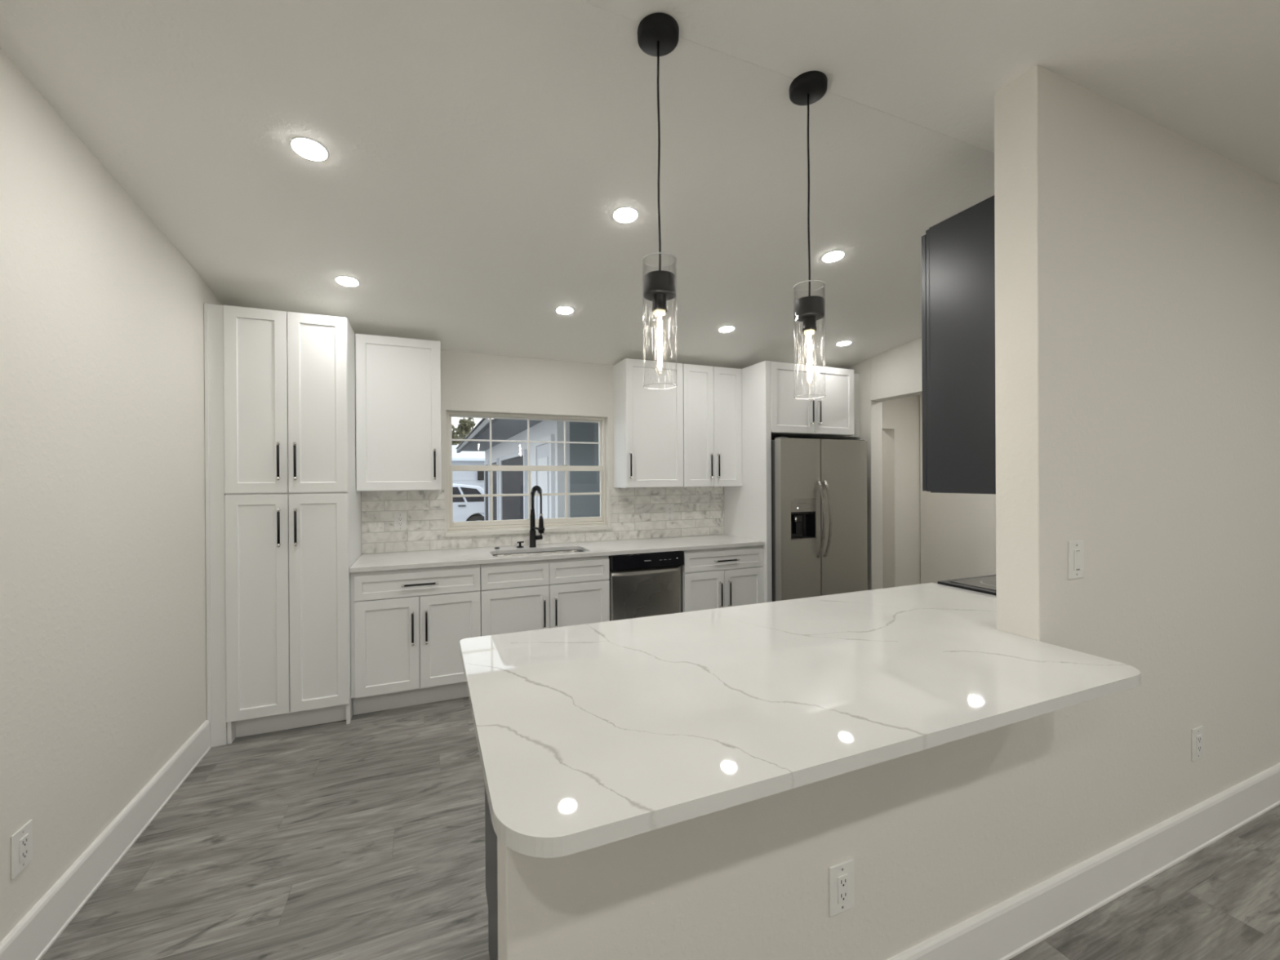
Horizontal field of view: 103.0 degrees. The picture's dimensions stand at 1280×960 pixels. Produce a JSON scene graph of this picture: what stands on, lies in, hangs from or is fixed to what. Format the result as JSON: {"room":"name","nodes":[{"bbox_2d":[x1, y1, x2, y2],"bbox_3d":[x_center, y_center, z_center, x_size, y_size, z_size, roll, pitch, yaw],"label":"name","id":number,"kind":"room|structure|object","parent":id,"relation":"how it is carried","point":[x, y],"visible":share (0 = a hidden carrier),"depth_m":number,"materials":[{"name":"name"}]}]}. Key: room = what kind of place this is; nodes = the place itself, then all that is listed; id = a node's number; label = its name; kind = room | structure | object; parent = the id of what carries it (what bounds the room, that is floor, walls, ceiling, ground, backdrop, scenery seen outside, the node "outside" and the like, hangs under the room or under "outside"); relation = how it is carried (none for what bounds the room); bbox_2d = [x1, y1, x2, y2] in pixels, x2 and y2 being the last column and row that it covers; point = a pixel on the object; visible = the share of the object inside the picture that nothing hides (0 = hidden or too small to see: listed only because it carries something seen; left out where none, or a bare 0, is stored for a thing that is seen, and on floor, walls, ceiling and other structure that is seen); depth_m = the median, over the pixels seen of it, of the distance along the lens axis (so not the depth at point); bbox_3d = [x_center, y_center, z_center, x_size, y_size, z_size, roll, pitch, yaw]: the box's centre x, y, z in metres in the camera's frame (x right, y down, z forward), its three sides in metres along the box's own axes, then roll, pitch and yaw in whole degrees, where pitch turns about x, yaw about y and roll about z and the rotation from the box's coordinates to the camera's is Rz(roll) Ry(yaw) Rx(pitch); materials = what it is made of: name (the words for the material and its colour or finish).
{"room":"kitchen","nodes":[
{"label":"kitchen","id":0,"kind":"room"},
{"bbox_2d":[0,48,222,942],"bbox_3d":[-1.060,0.021,-0.545,0.140,2.900,8.410,0,0,-23],"label":"wall","id":1,"kind":"structure","parent":0,"point":[103,605],"depth_m":1.80,"materials":[{"name":"white paint"}]},
{"bbox_2d":[10,819,32,879],"bbox_3d":[-1.827,1.091,1.506,0.009,0.125,0.080,0,0,-23],"label":"power outlet","id":2,"kind":"object","parent":1,"relation":"attached to","point":[21,842],"visible":1,"depth_m":1.50,"materials":[{"name":"white plastic"}]},
{"bbox_2d":[19,833,28,863],"bbox_3d":[-1.825,1.091,1.507,0.003,0.067,0.034,0,0,-23],"label":"socket","id":3,"kind":"object","parent":2,"relation":"attached to","point":[24,837],"depth_m":1.51,"materials":[{"name":"grey plastic"}]},
{"bbox_2d":[0,720,210,959],"bbox_3d":[-0.878,1.379,-0.751,0.020,0.158,7.612,0,0,-23],"label":"baseboard","id":4,"kind":"structure","parent":1,"relation":"attached to","point":[36,932],"depth_m":1.83,"materials":[{"name":"white paint"}]},
{"bbox_2d":[0,0,1279,368],"bbox_3d":[2.723,-1.263,1.115,8.420,0.583,8.560,0,0,-23],"label":"ceiling","id":5,"kind":"structure","parent":0,"point":[483,154],"depth_m":1.86,"materials":[{"name":"white paint"}]},
{"bbox_2d":[288,136,328,160],"bbox_3d":[-1.218,-1.219,1.876,0.124,0.015,0.123,0,0,-18],"label":"recessed light","id":6,"kind":"object","parent":5,"relation":"in","point":[307,148],"visible":1,"depth_m":1.87,"materials":[{"name":"white plastic"}]},
{"bbox_2d":[334,275,359,286],"bbox_3d":[-1.640,-1.112,2.851,0.124,0.015,0.123,0,0,-18],"label":"recessed light","id":7,"kind":"object","parent":5,"relation":"in","point":[343,280],"visible":1,"depth_m":2.84,"materials":[{"name":"white plastic"}]},
{"bbox_2d":[555,306,573,314],"bbox_3d":[-0.495,-1.117,3.353,0.124,0.015,0.123,0,0,-18],"label":"recessed light","id":8,"kind":"object","parent":5,"relation":"in","point":[562,309],"visible":1,"depth_m":3.34,"materials":[{"name":"white plastic"}]},
{"bbox_2d":[612,206,638,222],"bbox_3d":[-0.067,-1.226,2.356,0.124,0.015,0.123,0,0,-18],"label":"recessed light","id":9,"kind":"object","parent":5,"relation":"in","point":[624,214],"visible":1,"depth_m":2.35,"materials":[{"name":"white plastic"}]},
{"bbox_2d":[637,12,679,390],"bbox_3d":[0.056,-0.793,1.490,0.122,1.040,0.122,0,0,-23],"label":"pendant light","id":10,"kind":"object","parent":5,"relation":"hanging from","point":[658,33],"visible":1,"depth_m":1.47,"materials":[{"name":"black metal"}]},
{"bbox_2d":[652,293,667,312],"bbox_3d":[0.058,-0.517,1.490,0.046,0.044,0.046,0,0,-23],"label":"socket","id":11,"kind":"object","parent":10,"relation":"attached to","point":[659,300],"depth_m":1.47,"materials":[{"name":"black metal"}]},
{"bbox_2d":[718,325,734,332],"bbox_3d":[0.647,-1.127,3.803,0.124,0.015,0.123,0,0,-18],"label":"recessed light","id":12,"kind":"object","parent":5,"relation":"in","point":[726,328],"visible":1,"depth_m":3.79,"materials":[{"name":"white plastic"}]},
{"bbox_2d":[789,71,827,399],"bbox_3d":[0.564,-0.796,1.697,0.122,1.040,0.122,0,0,-23],"label":"pendant light","id":13,"kind":"object","parent":5,"relation":"hanging from","point":[809,87],"visible":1,"depth_m":1.68,"materials":[{"name":"black metal"}]},
{"bbox_2d":[802,315,816,332],"bbox_3d":[0.565,-0.520,1.698,0.046,0.044,0.046,0,0,-23],"label":"socket","id":14,"kind":"object","parent":13,"relation":"attached to","point":[809,322],"depth_m":1.68,"materials":[{"name":"black metal"}]},
{"bbox_2d":[821,250,844,262],"bbox_3d":[1.067,-1.235,2.813,0.124,0.015,0.123,0,0,-18],"label":"recessed light","id":15,"kind":"object","parent":5,"relation":"in","point":[834,255],"visible":1,"depth_m":2.80,"materials":[{"name":"white plastic"}]},
{"bbox_2d":[835,340,851,346],"bbox_3d":[1.695,-1.135,4.231,0.124,0.015,0.123,0,0,-18],"label":"recessed light","id":16,"kind":"object","parent":5,"relation":"in","point":[846,342],"visible":1,"depth_m":4.22,"materials":[{"name":"white plastic"}]},
{"bbox_2d":[40,696,1279,959],"bbox_3d":[2.404,1.500,1.923,8.500,0.132,10.300,0,0,-23],"label":"floor","id":17,"kind":"structure","parent":0,"point":[363,838],"depth_m":1.86,"materials":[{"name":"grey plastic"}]},
{"bbox_2d":[204,302,361,747],"bbox_3d":[-2.163,0.248,3.172,0.678,2.420,0.697,0,0,-23],"label":"pantry cabinet","id":18,"kind":"object","parent":17,"relation":"on","point":[283,504],"visible":0.94,"depth_m":2.88,"materials":[{"name":"white paint"}]},
{"bbox_2d":[350,564,480,715],"bbox_3d":[-1.506,1.005,3.473,0.754,0.898,0.646,0,0,-23],"label":"base cabinet","id":19,"kind":"object","parent":17,"relation":"on","point":[408,626],"visible":0.92,"depth_m":3.20,"materials":[{"name":"white paint"}]},
{"bbox_2d":[349,533,764,573],"bbox_3d":[-0.475,0.533,3.914,3.001,0.030,0.628,0,0,-23],"label":"countertop","id":20,"kind":"structure","parent":19,"relation":"on","point":[366,562],"depth_m":3.73,"materials":[{"name":"white stone"}]},
{"bbox_2d":[516,541,524,547],"bbox_3d":[-0.926,0.497,3.931,0.056,0.046,0.056,0,0,-23],"label":"soap dispenser","id":21,"kind":"object","parent":20,"relation":"on","point":[519,542],"visible":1,"depth_m":3.92,"materials":[{"name":"black metal"}]},
{"bbox_2d":[528,485,544,547],"bbox_3d":[-0.769,0.280,3.900,0.103,0.478,0.203,0,0,-37],"label":"faucet","id":22,"kind":"object","parent":20,"relation":"on","point":[533,537],"visible":1,"depth_m":3.92,"materials":[{"name":"black metal"}]},
{"bbox_2d":[493,550,583,556],"bbox_3d":[-0.729,0.651,3.721,0.706,0.200,0.360,0,0,-23],"label":"sink","id":23,"kind":"object","parent":20,"relation":"in","point":[561,551],"visible":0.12,"depth_m":3.88,"materials":[{"name":"silver metal"}]},
{"bbox_2d":[484,786,497,959],"bbox_3d":[-0.073,1.000,1.541,0.713,0.898,0.617,0,0,-23],"label":"base cabinet","id":24,"kind":"object","parent":17,"relation":"on","point":[491,837],"visible":0.03,"depth_m":1.48,"materials":[{"name":"grey paint"}]},
{"bbox_2d":[480,555,609,636],"bbox_3d":[-0.743,1.000,3.792,0.897,0.898,0.646,0,0,-23],"label":"base cabinet","id":25,"kind":"object","parent":17,"relation":"on","point":[539,594],"visible":0.6,"depth_m":3.51,"materials":[{"name":"white paint"}]},
{"bbox_2d":[608,551,684,621],"bbox_3d":[-0.040,0.996,4.067,0.601,0.897,0.577,0,0,-23],"label":"dishwasher","id":26,"kind":"object","parent":17,"relation":"on","point":[649,584],"visible":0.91,"depth_m":3.81,"materials":[{"name":"grey metal"}]},
{"bbox_2d":[608,569,682,612],"bbox_3d":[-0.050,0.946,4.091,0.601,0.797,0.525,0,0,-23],"label":"door","id":27,"kind":"structure","parent":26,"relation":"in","point":[619,580],"depth_m":3.81,"materials":[{"name":"grey metal"}]},
{"bbox_2d":[681,545,763,612],"bbox_3d":[0.576,0.991,4.342,0.736,0.898,0.646,0,0,-23],"label":"base cabinet","id":28,"kind":"object","parent":17,"relation":"on","point":[722,577],"visible":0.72,"depth_m":4.06,"materials":[{"name":"white paint"}]},
{"bbox_2d":[724,360,772,602],"bbox_3d":[0.938,0.227,4.491,0.054,2.420,0.651,0,0,-23],"label":"panel","id":29,"kind":"object","parent":17,"relation":"on","point":[747,507],"visible":0.46,"depth_m":4.31,"materials":[{"name":"white paint"}]},
{"bbox_2d":[771,436,867,601],"bbox_3d":[1.448,0.540,4.582,0.930,1.788,0.800,0,0,-23],"label":"refrigerator","id":30,"kind":"object","parent":17,"relation":"on","point":[820,527],"visible":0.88,"depth_m":4.25,"materials":[{"name":"grey metal"}]},
{"bbox_2d":[937,574,995,595],"bbox_3d":[1.920,0.949,2.399,0.765,0.914,0.651,0,0,-23],"label":"range","id":31,"kind":"object","parent":17,"relation":"on","point":[984,584],"visible":0.12,"depth_m":2.43,"materials":[{"name":"grey ceramic"}]},
{"bbox_3d":[1.245,0.991,2.091,0.712,0.898,0.617,0,0,-23],"label":"base cabinet","id":32,"kind":"object","parent":17,"relation":"on","visible":0},
{"bbox_2d":[459,582,1140,857],"bbox_3d":[0.628,0.531,1.618,2.214,0.030,1.042,0,0,-23],"label":"countertop","id":33,"kind":"structure","parent":32,"relation":"on","point":[593,735],"depth_m":1.21,"materials":[{"name":"white stone"}]},
{"bbox_2d":[440,350,920,588],"bbox_3d":[1.048,-0.002,4.971,8.278,2.900,0.150,0,0,-23],"label":"wall","id":34,"kind":"structure","parent":0,"point":[471,382],"depth_m":4.27,"materials":[{"name":"white paint"}]},
{"bbox_2d":[355,333,441,491],"bbox_3d":[-1.679,-0.446,3.564,0.524,1.039,0.347,0,0,-23],"label":"upper cabinet","id":35,"kind":"object","parent":34,"relation":"attached to","point":[398,380],"visible":1,"depth_m":3.44,"materials":[{"name":"white paint"}]},
{"bbox_2d":[444,411,611,537],"bbox_3d":[-0.886,-0.055,4.142,1.322,0.957,0.163,0,0,-23],"label":"window","id":36,"kind":"structure","parent":34,"relation":"in","point":[468,528],"depth_m":4.13,"materials":[{"name":"white paint"}]},
{"bbox_2d":[361,486,724,554],"bbox_3d":[-0.596,0.292,4.200,3.001,0.451,0.007,0,0,-23],"label":"tile backsplash","id":37,"kind":"structure","parent":34,"relation":"attached to","point":[636,513],"depth_m":4.15,"materials":[{"name":"tile"}]},
{"bbox_2d":[394,512,406,530],"bbox_3d":[-1.748,0.303,3.710,0.080,0.125,0.009,0,0,-23],"label":"power outlet","id":38,"kind":"object","parent":37,"relation":"attached to","point":[400,518],"visible":1,"depth_m":3.71,"materials":[{"name":"white plastic"}]},
{"bbox_2d":[397,516,402,526],"bbox_3d":[-1.747,0.303,3.708,0.034,0.067,0.003,0,0,-23],"label":"socket","id":39,"kind":"object","parent":38,"relation":"attached to","point":[399,518],"depth_m":3.71,"materials":[{"name":"grey plastic"}]},
{"bbox_2d":[665,503,673,518],"bbox_3d":[0.267,0.276,4.550,0.080,0.125,0.009,0,0,-23],"label":"power outlet","id":40,"kind":"object","parent":37,"relation":"attached to","point":[668,507],"visible":1,"depth_m":4.54,"materials":[{"name":"white plastic"}]},
{"bbox_2d":[668,506,671,514],"bbox_3d":[0.268,0.276,4.548,0.034,0.067,0.003,0,0,-23],"label":"socket","id":41,"kind":"object","parent":40,"relation":"attached to","point":[669,508],"depth_m":4.55,"materials":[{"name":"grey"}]},
{"bbox_2d":[613,358,683,488],"bbox_3d":[0.075,-0.458,4.295,0.514,1.039,0.347,0,0,-23],"label":"upper cabinet","id":42,"kind":"object","parent":34,"relation":"attached to","point":[648,424],"visible":1,"depth_m":4.18,"materials":[{"name":"white paint"}]},
{"bbox_2d":[682,363,742,487],"bbox_3d":[0.582,-0.461,4.507,0.580,1.039,0.347,0,0,-23],"label":"upper cabinet","id":43,"kind":"object","parent":34,"relation":"attached to","point":[712,395],"visible":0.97,"depth_m":4.38,"materials":[{"name":"white paint"}]},
{"bbox_2d":[770,361,859,439],"bbox_3d":[1.475,-0.691,4.694,1.103,0.590,0.688,0,0,-23],"label":"upper cabinet","id":44,"kind":"object","parent":34,"relation":"attached to","point":[835,415],"visible":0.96,"depth_m":4.38,"materials":[{"name":"white paint"}]},
{"bbox_2d":[822,336,922,590],"bbox_3d":[2.492,0.067,3.883,0.140,2.750,2.970,0,0,-23],"label":"wall","id":45,"kind":"structure","parent":0,"point":[894,373],"depth_m":4.64,"materials":[{"name":"white paint"}]},
{"bbox_2d":[882,430,884,588],"bbox_3d":[3.273,0.182,6.522,0.140,2.500,0.980,0,0,-23],"label":"wall","id":46,"kind":"structure","parent":0,"point":[882,430],"depth_m":6.61,"materials":[{"name":"white paint"}]},
{"bbox_2d":[497,64,1279,959],"bbox_3d":[2.889,-0.008,2.367,6.886,2.900,0.135,0,0,-23],"label":"wall","id":47,"kind":"structure","parent":0,"point":[1137,263],"depth_m":1.72,"materials":[{"name":"white paint"}]},
{"bbox_2d":[829,857,853,917],"bbox_3d":[0.516,1.042,1.298,0.080,0.125,0.009,0,0,-23],"label":"power outlet","id":48,"kind":"object","parent":47,"relation":"attached to","point":[842,874],"visible":1,"depth_m":1.29,"materials":[{"name":"white plastic"}]},
{"bbox_2d":[837,873,848,903],"bbox_3d":[0.517,1.042,1.296,0.034,0.067,0.003,0,0,-23],"label":"socket","id":49,"kind":"object","parent":48,"relation":"attached to","point":[842,878],"depth_m":1.29,"materials":[{"name":"grey plastic"}]},
{"bbox_2d":[921,195,995,493],"bbox_3d":[1.412,-0.484,2.028,0.437,1.066,0.375,0,0,-23],"label":"upper cabinet","id":50,"kind":"object","parent":47,"relation":"attached to","point":[958,251],"visible":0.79,"depth_m":1.93,"materials":[{"name":"grey paint"}]},
{"bbox_2d":[1067,540,1084,579],"bbox_3d":[1.449,0.265,1.688,0.080,0.125,0.009,0,0,-23],"label":"light switch","id":51,"kind":"object","parent":47,"relation":"attached to","point":[1075,548],"visible":1,"depth_m":1.68,"materials":[{"name":"white plastic"}]},
{"bbox_2d":[887,763,1279,959],"bbox_3d":[2.926,1.351,2.298,6.886,0.158,0.020,0,0,-23],"label":"baseboard","id":52,"kind":"structure","parent":47,"relation":"attached to","point":[1006,930],"depth_m":1.71,"materials":[{"name":"white paint"}]},
{"bbox_2d":[1191,725,1203,761],"bbox_3d":[2.192,1.035,1.997,0.080,0.125,0.009,0,0,-23],"label":"power outlet","id":53,"kind":"object","parent":47,"relation":"attached to","point":[1197,732],"visible":1,"depth_m":1.99,"materials":[{"name":"white plastic"}]},
{"bbox_2d":[1196,734,1201,753],"bbox_3d":[2.192,1.035,1.995,0.034,0.067,0.003,0,0,-23],"label":"socket","id":54,"kind":"object","parent":53,"relation":"attached to","point":[1198,736],"depth_m":1.99,"materials":[{"name":"grey plastic"}]},
{"bbox_2d":[920,394,995,583],"bbox_3d":[3.809,0.058,4.428,0.140,2.750,2.958,0,0,-23],"label":"wall","id":55,"kind":"structure","parent":0,"point":[957,531],"depth_m":5.39,"materials":[{"name":"white paint"}]},
{"label":"outside","id":56,"kind":"structure","parent":0,"visible":0},
{"bbox_3d":[-12.358,1.878,29.663,60.000,0.100,55.730,0,0,-23],"label":"ground","id":57,"kind":"structure","parent":56,"visible":0},
{"bbox_2d":[457,426,469,439],"bbox_3d":[-8.713,-1.204,29.974,3.599,6.041,2.816,0,0,24],"label":"tree","id":58,"kind":"object","parent":57,"relation":"on","point":[458,427],"visible":0.03,"depth_m":29.48,"materials":[{"name":"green plant"}]},
{"bbox_2d":[451,417,475,444],"bbox_3d":[-8.767,-0.553,22.943,2.426,4.772,3.025,0,0,4],"label":"tree","id":59,"kind":"object","parent":57,"relation":"on","point":[466,424],"visible":0.18,"depth_m":23.11,"materials":[{"name":"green plant"}]},
{"bbox_2d":[452,483,484,521],"bbox_3d":[-6.808,0.967,16.029,4.720,1.690,1.891,0,0,-23],"label":"car","id":60,"kind":"object","parent":57,"relation":"on","point":[464,508],"visible":0.25,"depth_m":15.72,"materials":[{"name":"white paint"}]},
{"bbox_2d":[452,444,484,515],"bbox_3d":[-10.274,0.186,18.793,14.100,3.300,3.400,0,0,-23],"label":"building","id":61,"kind":"structure","parent":57,"relation":"on","point":[463,458],"depth_m":18.99,"materials":[{"name":"grey paint"}]},
{"bbox_2d":[477,471,484,479],"bbox_3d":[-5.974,-0.189,19.089,0.230,0.400,0.115,0,0,-23],"label":"wall lantern","id":62,"kind":"object","parent":61,"relation":"attached to","point":[480,473],"visible":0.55,"depth_m":19.03,"materials":[{"name":"black metal"}]},
{"bbox_2d":[455,417,599,520],"bbox_3d":[-0.471,-0.052,10.638,5.920,3.695,9.300,0,0,-23],"label":"house wing","id":63,"kind":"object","parent":57,"relation":"on","point":[503,453],"visible":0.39,"depth_m":6.78,"materials":[{"name":"white paint"}]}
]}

